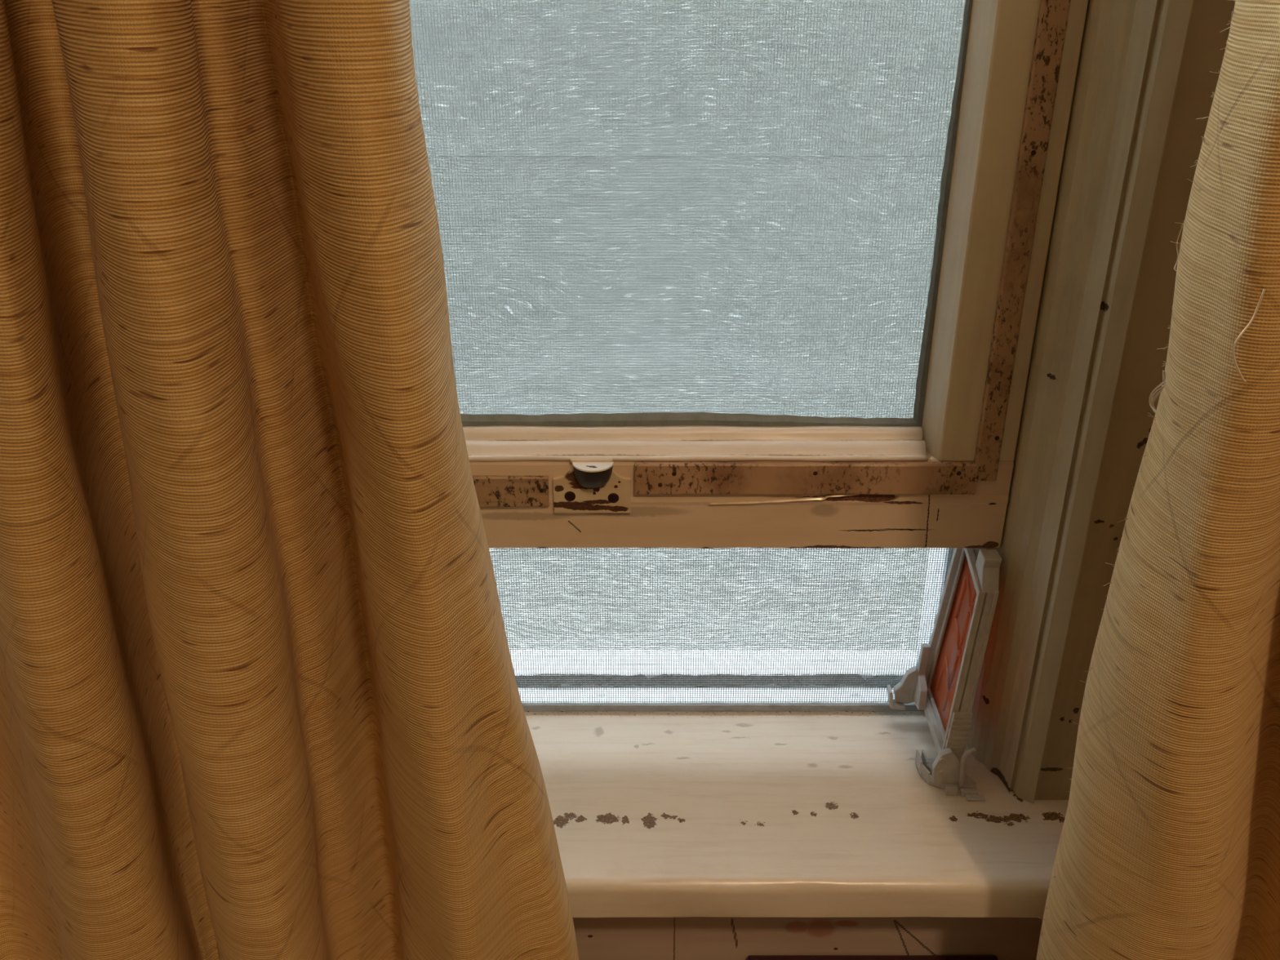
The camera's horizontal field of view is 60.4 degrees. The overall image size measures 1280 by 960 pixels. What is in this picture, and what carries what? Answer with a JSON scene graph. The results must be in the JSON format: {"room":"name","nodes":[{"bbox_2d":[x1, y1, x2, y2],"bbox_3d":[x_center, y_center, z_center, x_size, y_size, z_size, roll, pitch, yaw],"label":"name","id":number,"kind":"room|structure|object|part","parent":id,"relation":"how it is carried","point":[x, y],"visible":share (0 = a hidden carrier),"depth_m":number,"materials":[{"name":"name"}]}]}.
{"room":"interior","nodes":[
{"label":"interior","id":0,"kind":"room"},
{"bbox_2d":[572,917,1043,959],"bbox_3d":[0.000,-0.299,0.358,3.000,2.450,0.135,0,26,0],"label":"wall","id":1,"kind":"structure","parent":0,"point":[597,938],"depth_m":0.53,"materials":[{"name":"paint"}]},
{"bbox_2d":[0,0,578,959],"bbox_3d":[-0.145,-0.102,0.293,0.286,1.250,0.114,6,26,13],"label":"curtain","id":2,"kind":"object","parent":1,"relation":"hanging from","point":[260,698],"visible":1,"depth_m":0.33,"materials":[{"name":"fabric"}]},
{"bbox_2d":[509,649,916,700],"bbox_3d":[-0.248,0.115,0.606,0.825,0.029,0.042,0,26,0],"label":"trim","id":3,"kind":"structure","parent":1,"relation":"attached to","point":[512,657],"depth_m":0.60,"materials":[{"name":"white"}]},
{"bbox_2d":[460,0,1088,548],"bbox_3d":[-0.240,-0.218,0.391,0.809,0.545,0.039,0,26,0],"label":"window","id":4,"kind":"structure","parent":1,"relation":"in","point":[940,477],"depth_m":0.48,"materials":[{"name":"paint"}]},
{"bbox_2d":[573,466,613,488],"bbox_3d":[-0.021,0.000,0.479,0.018,0.011,0.009,0,26,0],"label":"window latch","id":5,"kind":"object","parent":4,"relation":"on","point":[584,477],"depth_m":0.48,"materials":[{"name":"metal"}]},
{"bbox_3d":[-0.245,-0.016,0.488,0.743,0.010,0.018,0,26,0],"label":"glazing moulding","id":6,"kind":"part","parent":4,"relation":"part of","materials":[{"name":"paint"}]},
{"bbox_3d":[-0.240,0.006,0.504,0.809,0.045,0.029,0,26,0],"label":"rail","id":7,"kind":"part","parent":4,"relation":"part of","materials":[{"name":"paint"}]},
{"bbox_2d":[524,711,1068,917],"bbox_3d":[-0.115,0.155,0.532,1.470,0.021,0.126,0,26,0],"label":"windowsill","id":8,"kind":"structure","parent":1,"relation":"attached to","point":[655,814],"depth_m":0.50,"materials":[{"name":"paint"}]},
{"bbox_2d":[409,0,964,711],"bbox_3d":[-0.240,-0.151,0.449,0.810,0.603,0.004,0,26,0],"label":"screen","id":9,"kind":"object","parent":8,"relation":"on","point":[528,705],"visible":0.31,"depth_m":0.48,"materials":[{"name":"grey metal"}]},
{"bbox_3d":[-0.240,-0.151,0.449,0.810,0.603,0.004,0,26,0],"label":"screen frame","id":10,"kind":"part","parent":9,"relation":"part of","materials":[{"name":"grey metal"}]},
{"bbox_2d":[887,547,1001,801],"bbox_3d":[0.145,0.085,0.522,0.036,0.114,0.067,0,26,0],"label":"prop","id":11,"kind":"object","parent":8,"relation":"on","point":[943,683],"visible":0.98,"depth_m":0.53,"materials":[{"name":"grey plastic"}]},
{"bbox_3d":[0.154,0.078,0.526,0.011,0.092,0.048,0,26,0],"label":"panel","id":12,"kind":"part","parent":11,"relation":"part of","materials":[{"name":"orange plastic"}]},
{"bbox_3d":[0.153,0.078,0.526,0.019,0.100,0.053,0,26,0],"label":"frame","id":13,"kind":"part","parent":11,"relation":"part of","materials":[{"name":"grey plastic"}]},
{"bbox_2d":[915,547,954,662],"bbox_3d":[0.159,-0.338,0.382,0.013,1.000,0.028,0,26,0],"label":"trim","id":14,"kind":"structure","parent":1,"relation":"attached to","point":[943,548],"depth_m":0.57,"materials":[{"name":"white"}]},
{"bbox_2d":[966,0,1235,803],"bbox_3d":[0.393,-0.315,0.334,0.455,1.000,0.076,0,26,0],"label":"trim","id":15,"kind":"structure","parent":1,"relation":"attached to","point":[1144,77],"depth_m":0.43,"materials":[{"name":"paint"}]},
{"bbox_2d":[1035,0,1279,959],"bbox_3d":[0.246,-0.098,0.286,0.197,1.250,0.081,0,26,0],"label":"curtain","id":16,"kind":"object","parent":1,"relation":"hanging from","point":[1168,848],"visible":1,"depth_m":0.34,"materials":[{"name":"fabric"}]},
{"bbox_3d":[0.000,1.431,-0.301,3.200,0.100,2.820,0,26,0],"label":"floor","id":17,"kind":"structure","parent":0,"visible":0},
{"bbox_2d":[747,955,997,959],"bbox_3d":[0.113,0.545,0.658,0.122,0.669,0.052,0,26,0],"label":"wooden box","id":18,"kind":"object","parent":17,"relation":"on","point":[750,957],"visible":1,"depth_m":0.54,"materials":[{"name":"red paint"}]},
{"label":"outside","id":19,"kind":"structure","parent":0,"visible":0},
{"bbox_2d":[408,0,964,650],"bbox_3d":[0.000,-0.027,1.056,4.400,2.644,0.032,0,26,0],"label":"wall","id":20,"kind":"structure","parent":19,"point":[638,15],"depth_m":0.95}
]}

